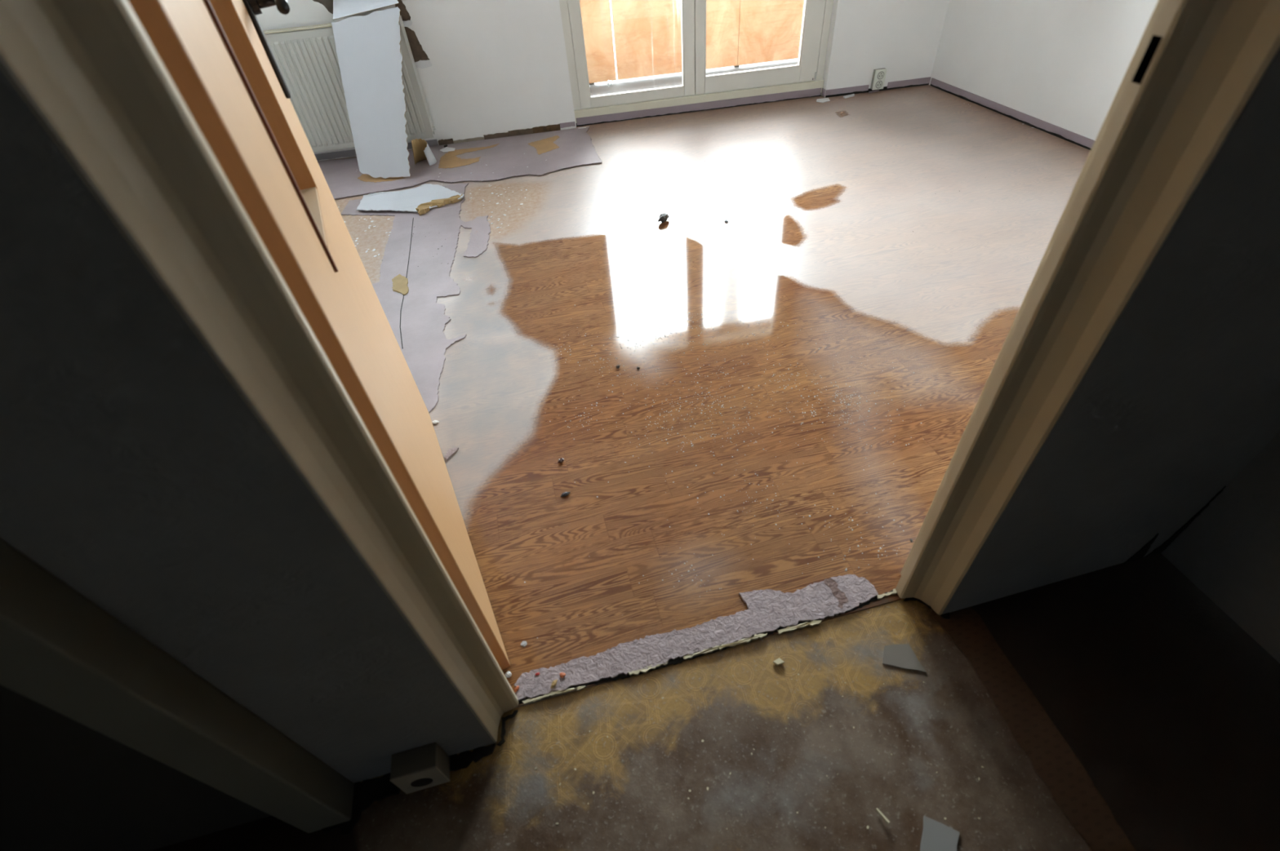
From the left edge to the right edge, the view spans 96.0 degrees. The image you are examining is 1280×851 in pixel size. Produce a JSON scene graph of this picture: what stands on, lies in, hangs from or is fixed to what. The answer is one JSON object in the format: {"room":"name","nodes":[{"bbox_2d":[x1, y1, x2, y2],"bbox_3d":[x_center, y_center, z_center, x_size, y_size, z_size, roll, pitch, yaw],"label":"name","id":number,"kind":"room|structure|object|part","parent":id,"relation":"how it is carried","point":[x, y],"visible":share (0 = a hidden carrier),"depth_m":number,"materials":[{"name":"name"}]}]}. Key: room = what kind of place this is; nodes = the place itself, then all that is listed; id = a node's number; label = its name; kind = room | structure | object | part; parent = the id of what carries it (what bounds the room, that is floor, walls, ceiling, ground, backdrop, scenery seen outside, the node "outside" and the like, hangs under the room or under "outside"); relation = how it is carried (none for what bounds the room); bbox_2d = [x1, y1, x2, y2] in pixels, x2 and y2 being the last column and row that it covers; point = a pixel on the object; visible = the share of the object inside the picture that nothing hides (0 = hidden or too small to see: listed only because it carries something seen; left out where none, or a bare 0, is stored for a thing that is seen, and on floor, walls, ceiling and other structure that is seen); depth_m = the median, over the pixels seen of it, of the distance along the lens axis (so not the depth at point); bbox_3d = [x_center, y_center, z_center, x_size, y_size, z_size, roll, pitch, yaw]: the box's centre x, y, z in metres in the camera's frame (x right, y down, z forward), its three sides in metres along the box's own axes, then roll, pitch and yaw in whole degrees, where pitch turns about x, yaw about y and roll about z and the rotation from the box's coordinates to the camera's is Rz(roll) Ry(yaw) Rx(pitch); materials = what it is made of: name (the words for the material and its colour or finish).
{"room":"apartment hallway","nodes":[
{"label":"apartment hallway","id":0,"kind":"room"},
{"bbox_2d":[256,0,949,160],"bbox_3d":[-0.330,-3.044,3.043,4.670,2.600,0.340,-9,44,-4],"label":"wall","id":1,"kind":"structure","parent":0,"point":[499,66],"depth_m":3.58,"materials":[{"name":"white paint"}]},
{"bbox_2d":[312,0,333,13],"bbox_3d":[-1.786,-2.346,3.155,0.196,0.162,0.002,-9,44,-4],"label":"wallpaper","id":2,"kind":"object","parent":1,"relation":"attached to","point":[328,4],"visible":0.69,"depth_m":3.18},
{"bbox_2d":[263,15,435,152],"bbox_3d":[-1.823,-1.989,3.409,1.049,0.624,0.110,-9,44,-4],"label":"panel radiator","id":3,"kind":"object","parent":1,"relation":"attached to","point":[306,57],"visible":0.3,"depth_m":3.36,"materials":[{"name":"metal"}]},
{"bbox_2d":[263,22,332,34],"bbox_3d":[-1.851,-2.202,3.187,1.025,0.006,0.087,-9,44,-4],"label":"grille","id":4,"kind":"object","parent":3,"relation":"attached to","point":[322,28],"depth_m":3.17,"materials":[{"name":"metal"}]},
{"bbox_2d":[333,0,398,19],"bbox_3d":[-1.506,-2.330,3.144,0.370,0.140,0.112,-9,44,-4],"label":"flap","id":5,"kind":"object","parent":1,"relation":"attached to","point":[341,8],"visible":1,"depth_m":3.14,"materials":[{"name":"white paper"}]},
{"bbox_2d":[314,139,438,160],"bbox_3d":[-1.855,-1.751,3.703,1.100,0.039,0.004,-9,44,-4],"label":"baseboard","id":6,"kind":"structure","parent":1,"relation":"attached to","point":[346,153],"depth_m":3.70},
{"bbox_2d":[395,0,413,26],"bbox_3d":[-1.339,-2.340,3.248,0.070,0.152,0.014,-9,44,-3],"label":"wallpaper","id":7,"kind":"object","parent":1,"relation":"attached to","point":[406,17],"visible":0.8,"depth_m":3.26,"materials":[{"name":"brown paper"}]},
{"bbox_2d":[404,26,432,68],"bbox_3d":[-1.311,-2.219,3.369,0.122,0.227,0.012,-9,44,-4],"label":"wallpaper","id":8,"kind":"object","parent":1,"relation":"attached to","point":[420,56],"visible":0.76,"depth_m":3.39,"materials":[{"name":"brown paper"}]},
{"bbox_2d":[437,124,560,145],"bbox_3d":[-0.915,-1.897,3.757,0.795,0.041,0.012,-9,44,-3],"label":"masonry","id":9,"kind":"object","parent":1,"relation":"attached to","point":[550,127],"visible":0.99,"depth_m":3.76,"materials":[{"name":"brown paint"}]},
{"bbox_2d":[560,121,575,128],"bbox_3d":[-0.475,-1.975,3.783,0.100,0.029,0.004,-9,44,-4],"label":"baseboard","id":10,"kind":"structure","parent":1,"relation":"attached to","point":[572,123],"depth_m":3.78,"materials":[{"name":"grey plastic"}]},
{"bbox_2d":[559,0,833,124],"bbox_3d":[0.330,-2.910,3.212,1.700,2.080,0.100,-9,44,-4],"label":"window","id":11,"kind":"structure","parent":1,"relation":"in","point":[697,86],"depth_m":3.78,"materials":[{"name":"white paint"}]},
{"bbox_3d":[-0.083,-2.860,3.164,0.763,1.937,0.066,-9,44,-4],"label":"sash","id":12,"kind":"part","parent":11,"relation":"part of","materials":[{"name":"white paint"}]},
{"bbox_3d":[0.705,-2.985,3.213,0.828,1.937,0.066,-9,44,-4],"label":"door sash","id":13,"kind":"part","parent":11,"relation":"part of","materials":[{"name":"white paint"}]},
{"bbox_2d":[576,88,821,126],"bbox_3d":[0.406,-2.145,3.877,1.688,0.050,0.004,-9,44,-4],"label":"baseboard","id":14,"kind":"structure","parent":1,"relation":"in","point":[730,103],"depth_m":3.88,"materials":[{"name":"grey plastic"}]},
{"bbox_2d":[821,88,826,96],"bbox_3d":[1.245,-2.270,3.918,0.005,0.039,0.068,-9,44,-4],"label":"baseboard reveal","id":15,"kind":"structure","parent":1,"relation":"attached to","point":[823,93],"depth_m":3.91,"materials":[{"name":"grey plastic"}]},
{"bbox_2d":[825,76,930,97],"bbox_3d":[1.626,-2.302,3.918,0.752,0.047,0.005,-9,44,-3],"label":"baseboard","id":16,"kind":"structure","parent":1,"relation":"attached to","point":[925,81],"depth_m":3.92,"materials":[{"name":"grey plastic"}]},
{"bbox_2d":[870,67,887,90],"bbox_3d":[1.603,-2.326,3.866,0.077,0.118,0.039,-9,44,-3],"label":"double socket","id":17,"kind":"object","parent":1,"relation":"attached to","point":[879,74],"visible":1,"depth_m":3.85,"materials":[{"name":"white plastic"}]},
{"bbox_2d":[0,47,1279,850],"bbox_3d":[-0.532,-0.290,0.211,3.350,2.600,0.060,-13,44,-7],"label":"wall","id":18,"kind":"structure","parent":0,"point":[135,473],"depth_m":0.69,"materials":[{"name":"grey paint"}]},
{"bbox_2d":[0,538,354,833],"bbox_3d":[-0.657,-0.228,0.159,0.077,2.600,0.062,-13,44,-7],"label":"trim","id":19,"kind":"structure","parent":18,"relation":"attached to","point":[60,651],"depth_m":0.67,"materials":[{"name":"beige paint"}]},
{"bbox_2d":[390,742,449,794],"bbox_3d":[-0.401,0.628,1.056,0.080,0.084,0.044,-13,44,-7],"label":"box","id":20,"kind":"object","parent":18,"relation":"attached to","point":[423,767],"visible":1,"depth_m":1.03,"materials":[{"name":"grey plastic"}]},
{"bbox_3d":[-0.396,0.642,1.041,0.080,0.084,0.003,-13,44,-7],"label":"plate","id":21,"kind":"part","parent":20,"relation":"part of","materials":[{"name":"grey plastic"}]},
{"bbox_2d":[1124,533,1159,564],"bbox_3d":[1.107,0.267,1.261,0.047,0.106,0.002,-13,44,-7],"label":"wallpaper split","id":22,"kind":"object","parent":18,"relation":"attached to","point":[1140,554],"visible":1,"depth_m":1.27,"materials":[{"name":"black"}]},
{"bbox_2d":[1144,486,1226,557],"bbox_3d":[1.154,0.209,1.224,0.046,0.237,0.002,-13,44,-7],"label":"wallpaper split","id":23,"kind":"object","parent":18,"relation":"attached to","point":[1161,548],"visible":1,"depth_m":1.25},
{"bbox_2d":[589,57,798,96],"bbox_3d":[-0.331,-2.440,4.351,5.800,0.120,0.720,-9,44,-4],"label":"floor","id":24,"kind":"structure","parent":0,"point":[671,79],"depth_m":4.48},
{"bbox_2d":[606,80,613,86],"bbox_3d":[-0.233,-2.628,4.416,0.050,0.045,0.037,1,44,6],"label":"lump","id":25,"kind":"object","parent":24,"relation":"on","point":[608,82],"visible":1,"depth_m":4.41,"materials":[{"name":"paint"}]},
{"bbox_2d":[579,0,804,84],"bbox_3d":[-0.411,-3.027,4.152,5.700,1.010,0.066,-9,44,-4],"label":"window glass","id":26,"kind":"object","parent":24,"relation":"on","point":[647,33],"visible":0.34,"depth_m":4.36,"materials":[{"name":"glass"}]},
{"bbox_3d":[-0.776,-2.949,4.134,1.133,0.945,0.015,-9,44,-4],"label":"board panel","id":27,"kind":"part","parent":26,"relation":"part of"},
{"bbox_3d":[0.265,-3.114,4.199,0.955,0.945,0.015,-9,44,-4],"label":"board panel","id":28,"kind":"part","parent":26,"relation":"part of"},
{"bbox_3d":[1.160,-3.256,4.255,0.858,0.945,0.015,-9,44,-4],"label":"board panel","id":29,"kind":"part","parent":26,"relation":"part of","materials":[{"name":"wood"}]},
{"bbox_2d":[151,84,1279,850],"bbox_3d":[0.129,-0.243,1.994,5.060,0.032,5.692,-13,44,-7],"label":"floor","id":30,"kind":"structure","parent":0,"point":[917,279],"depth_m":1.48,"materials":[{"name":"brown wood"}]},
{"bbox_2d":[321,742,496,835],"bbox_3d":[-0.433,0.678,1.070,0.336,0.007,0.089,-13,44,-7],"label":"plaster","id":31,"kind":"object","parent":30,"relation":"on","point":[367,792],"visible":0.58,"depth_m":1.07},
{"bbox_2d":[340,182,490,413],"bbox_3d":[-1.012,-0.644,2.498,0.764,0.005,2.035,-13,44,-7],"label":"strip","id":32,"kind":"object","parent":30,"relation":"on","point":[417,322],"visible":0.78,"depth_m":2.49,"materials":[{"name":"grey paper"}]},
{"bbox_2d":[392,278,408,295],"bbox_3d":[-1.009,-0.584,2.430,0.068,0.003,0.144,-13,44,-7],"label":"scrap","id":33,"kind":"object","parent":32,"relation":"on","point":[401,286],"visible":1,"depth_m":2.43,"materials":[{"name":"paper"}]},
{"bbox_2d":[355,183,464,215],"bbox_3d":[-1.226,-1.209,3.081,0.564,0.027,0.399,-13,44,-7],"label":"board","id":34,"kind":"object","parent":32,"relation":"on","point":[424,197],"visible":1,"depth_m":3.08,"materials":[{"name":"white paint"}]},
{"bbox_2d":[431,420,439,424],"bbox_3d":[-0.641,-0.010,1.804,0.024,0.007,0.016,-5,44,1],"label":"flake","id":35,"kind":"object","parent":30,"relation":"on","point":[433,422],"visible":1,"depth_m":1.80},
{"bbox_2d":[444,447,458,460],"bbox_3d":[-0.561,0.081,1.701,0.026,0.005,0.054,18,49,22],"label":"splinter","id":36,"kind":"object","parent":30,"relation":"on","point":[450,453],"visible":1,"depth_m":1.70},
{"bbox_2d":[317,126,602,199],"bbox_3d":[-1.194,-1.577,3.477,1.898,0.004,0.762,-8,44,-3],"label":"sheet","id":37,"kind":"object","parent":30,"relation":"on","point":[504,157],"visible":0.9,"depth_m":3.45,"materials":[{"name":"grey paper"}]},
{"bbox_2d":[331,7,410,178],"bbox_3d":[-1.487,-1.860,3.254,0.374,0.743,0.463,1,44,6],"label":"board","id":38,"kind":"object","parent":37,"relation":"on","point":[370,57],"visible":1,"depth_m":3.22,"materials":[{"name":"white paint"}]},
{"bbox_2d":[411,138,436,165],"bbox_3d":[-1.303,-1.656,3.475,0.133,0.128,0.101,14,47,19],"label":"scrap","id":39,"kind":"object","parent":37,"relation":"on","point":[422,151],"visible":1,"depth_m":3.48,"materials":[{"name":"brown cardboard"}]},
{"bbox_2d":[440,146,454,152],"bbox_3d":[-1.218,-1.747,3.655,0.108,0.006,0.080,18,49,23],"label":"scrap","id":40,"kind":"object","parent":37,"relation":"on","point":[446,148],"visible":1,"depth_m":3.66,"materials":[{"name":"paper"}]},
{"bbox_2d":[504,671,511,678],"bbox_3d":[-0.277,0.524,1.211,0.013,0.010,0.014,-34,50,-26],"label":"crumb","id":41,"kind":"object","parent":30,"relation":"on","point":[508,674],"visible":0.99,"depth_m":1.21,"materials":[{"name":"white paint"}]},
{"bbox_2d":[520,641,526,647],"bbox_3d":[-0.254,0.478,1.261,0.014,0.003,0.013,-36,51,-28],"label":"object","id":42,"kind":"object","parent":30,"relation":"on","point":[523,644],"visible":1,"depth_m":1.26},
{"bbox_2d":[522,685,585,704],"bbox_3d":[-0.175,0.548,1.175,0.131,0.008,0.010,-13,44,-7],"label":"peeled linoleum edge","id":43,"kind":"object","parent":30,"relation":"on","point":[552,694],"visible":1,"depth_m":1.17,"materials":[{"name":"beige paint"}]},
{"bbox_2d":[557,457,564,462],"bbox_3d":[-0.226,0.099,1.644,0.020,0.012,0.014,-27,48,-21],"label":"crumb","id":44,"kind":"object","parent":30,"relation":"on","point":[560,460],"visible":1,"depth_m":1.64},
{"bbox_2d":[560,492,570,497],"bbox_3d":[-0.202,0.185,1.555,0.030,0.009,0.012,-21,46,-15],"label":"scrap","id":45,"kind":"object","parent":30,"relation":"on","point":[565,494],"visible":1,"depth_m":1.55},
{"bbox_2d":[628,661,668,676],"bbox_3d":[0.018,0.506,1.200,0.087,0.007,0.014,-13,44,-7],"label":"peeled linoleum edge","id":46,"kind":"object","parent":30,"relation":"on","point":[643,670],"visible":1,"depth_m":1.20,"materials":[{"name":"beige paint"}]},
{"bbox_2d":[657,213,669,222],"bbox_3d":[0.111,-0.977,2.704,0.038,0.040,0.082,22,50,26],"label":"lump","id":47,"kind":"object","parent":30,"relation":"on","point":[664,217],"visible":1,"depth_m":2.69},
{"bbox_2d":[514,574,878,701],"bbox_3d":[0.130,0.443,1.254,0.814,0.007,0.112,-13,44,-7],"label":"threshold underlay","id":48,"kind":"object","parent":30,"relation":"on","point":[768,610],"visible":1,"depth_m":1.24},
{"bbox_2d":[514,685,519,692],"bbox_3d":[-0.254,0.542,1.184,0.009,0.006,0.014,19,49,24],"label":"chip","id":49,"kind":"object","parent":48,"relation":"on","point":[517,688],"visible":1,"depth_m":1.18,"materials":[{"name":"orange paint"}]},
{"bbox_2d":[550,679,557,688],"bbox_3d":[-0.177,0.532,1.185,0.010,0.008,0.022,17,48,22],"label":"chip","id":50,"kind":"object","parent":48,"relation":"on","point":[554,682],"visible":1,"depth_m":1.18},
{"bbox_2d":[559,672,565,678],"bbox_3d":[-0.162,0.519,1.199,0.012,0.006,0.012,22,50,26],"label":"chip","id":51,"kind":"object","parent":48,"relation":"on","point":[562,674],"visible":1,"depth_m":1.20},
{"bbox_2d":[518,590,893,704],"bbox_3d":[0.165,0.471,1.226,0.855,0.003,0.021,-13,44,-8],"label":"peeled linoleum edge","id":52,"kind":"object","parent":30,"relation":"on","point":[677,660],"visible":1,"depth_m":1.21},
{"bbox_2d":[524,306,924,638],"bbox_3d":[0.295,-0.039,1.742,1.184,0.006,1.354,-4,44,2],"label":"wet grit","id":53,"kind":"object","parent":30,"relation":"on","point":[846,570],"visible":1,"depth_m":1.75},
{"bbox_2d":[682,633,767,660],"bbox_3d":[0.182,0.467,1.222,0.190,0.008,0.013,-13,44,-7],"label":"peeled linoleum edge","id":54,"kind":"object","parent":30,"relation":"on","point":[747,641],"visible":1,"depth_m":1.22,"materials":[{"name":"beige paint"}]},
{"bbox_2d":[773,657,784,666],"bbox_3d":[0.287,0.490,1.191,0.019,0.006,0.012,-21,46,-16],"label":"flake","id":55,"kind":"object","parent":30,"relation":"on","point":[778,662],"visible":1,"depth_m":1.19,"materials":[{"name":"paint"}]},
{"bbox_2d":[777,620,821,635],"bbox_3d":[0.345,0.433,1.242,0.100,0.007,0.012,-11,44,-5],"label":"peeled linoleum edge","id":56,"kind":"object","parent":30,"relation":"on","point":[813,623],"visible":1,"depth_m":1.24,"materials":[{"name":"beige paint"}]},
{"bbox_2d":[816,97,830,102],"bbox_3d":[1.231,-2.181,3.861,0.100,0.005,0.079,-13,44,-7],"label":"scrap","id":57,"kind":"object","parent":30,"relation":"on","point":[824,100],"visible":1,"depth_m":3.85,"materials":[{"name":"paper"}]},
{"bbox_2d":[843,93,854,98],"bbox_3d":[1.413,-2.224,3.886,0.100,0.007,0.030,-23,47,-17],"label":"scrap","id":58,"kind":"object","parent":30,"relation":"on","point":[852,95],"visible":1,"depth_m":3.88,"materials":[{"name":"paper"}]},
{"bbox_2d":[875,808,889,824],"bbox_3d":[0.416,0.670,0.989,0.005,0.006,0.026,-28,48,-22],"label":"splinter","id":59,"kind":"object","parent":30,"relation":"on","point":[878,811],"visible":1,"depth_m":0.99,"materials":[{"name":"beige paint"}]},
{"bbox_2d":[876,589,897,599],"bbox_3d":[0.550,0.375,1.281,0.051,0.007,0.010,-16,45,-10],"label":"peeled linoleum edge","id":60,"kind":"object","parent":30,"relation":"on","point":[879,597],"visible":1,"depth_m":1.28,"materials":[{"name":"beige paint"}]},
{"bbox_2d":[882,644,926,672],"bbox_3d":[0.541,0.474,1.186,0.084,0.002,0.055,6,45,12],"label":"paper scrap","id":61,"kind":"object","parent":30,"relation":"on","point":[900,655],"visible":1,"depth_m":1.18,"materials":[{"name":"grey paper"}]},
{"bbox_2d":[920,816,959,850],"bbox_3d":[0.493,0.705,0.951,0.056,0.004,0.088,15,48,20],"label":"paper scrap","id":62,"kind":"object","parent":30,"relation":"on","point":[936,836],"visible":1,"depth_m":0.96,"materials":[{"name":"grey paper"}]},
{"bbox_2d":[929,607,1136,850],"bbox_3d":[0.732,0.560,1.075,0.097,0.004,0.497,-13,44,-7],"label":"floor strip","id":63,"kind":"object","parent":30,"relation":"on","point":[1070,787],"visible":0.94,"depth_m":1.06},
{"bbox_2d":[928,0,1158,141],"bbox_3d":[2.312,-2.296,1.999,0.120,2.600,3.640,-13,44,-7],"label":"wall","id":64,"kind":"structure","parent":0,"point":[1063,64],"depth_m":3.09,"materials":[{"name":"white paint"}]},
{"bbox_2d":[929,78,1094,150],"bbox_3d":[2.379,-1.267,2.769,0.004,0.046,3.260,-13,44,-7],"label":"baseboard","id":65,"kind":"structure","parent":64,"relation":"attached to","point":[1076,139],"depth_m":3.33,"materials":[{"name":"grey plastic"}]},
{"bbox_2d":[1160,431,1279,663],"bbox_3d":[1.357,-0.092,-0.187,0.120,2.600,1.800,-13,44,-7],"label":"wall","id":66,"kind":"structure","parent":0,"point":[1230,552],"depth_m":1.14,"materials":[{"name":"grey paint"}]},
{"bbox_3d":[0.533,-0.572,0.394,4.720,2.600,0.060,-13,44,-7],"label":"wall","id":67,"kind":"structure","parent":0,"visible":0},
{"bbox_2d":[0,0,1279,746],"bbox_3d":[0.102,-0.251,0.510,1.035,2.040,0.127,-13,44,-7],"label":"door frame","id":68,"kind":"structure","parent":67,"relation":"in","point":[91,68],"depth_m":0.58,"materials":[{"name":"beige paint"}]},
{"bbox_2d":[127,0,510,670],"bbox_3d":[-0.526,-0.471,0.851,0.112,1.959,0.908,-21,46,-16],"label":"door leaf","id":69,"kind":"structure","parent":68,"relation":"attached to","point":[217,55],"depth_m":0.77,"materials":[{"name":"brown wood"}]},
{"bbox_3d":[-0.581,-0.676,0.597,0.004,0.975,0.333,-21,46,-16],"label":"pane","id":70,"kind":"part","parent":69,"relation":"part of","materials":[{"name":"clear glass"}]},
{"bbox_3d":[-0.708,-0.742,1.064,0.009,0.240,0.040,-21,46,-16],"label":"handle plate","id":71,"kind":"part","parent":69,"relation":"part of","materials":[{"name":"black metal"}]},
{"bbox_3d":[-0.655,-0.742,1.014,0.067,0.023,0.133,-21,46,-16],"label":"lever","id":72,"kind":"part","parent":69,"relation":"part of","materials":[{"name":"black metal"}]},
{"bbox_3d":[-0.538,-0.329,0.939,0.038,0.005,0.328,-21,46,-16],"label":"opening sill","id":73,"kind":"part","parent":69,"relation":"part of","materials":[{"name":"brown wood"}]}
]}

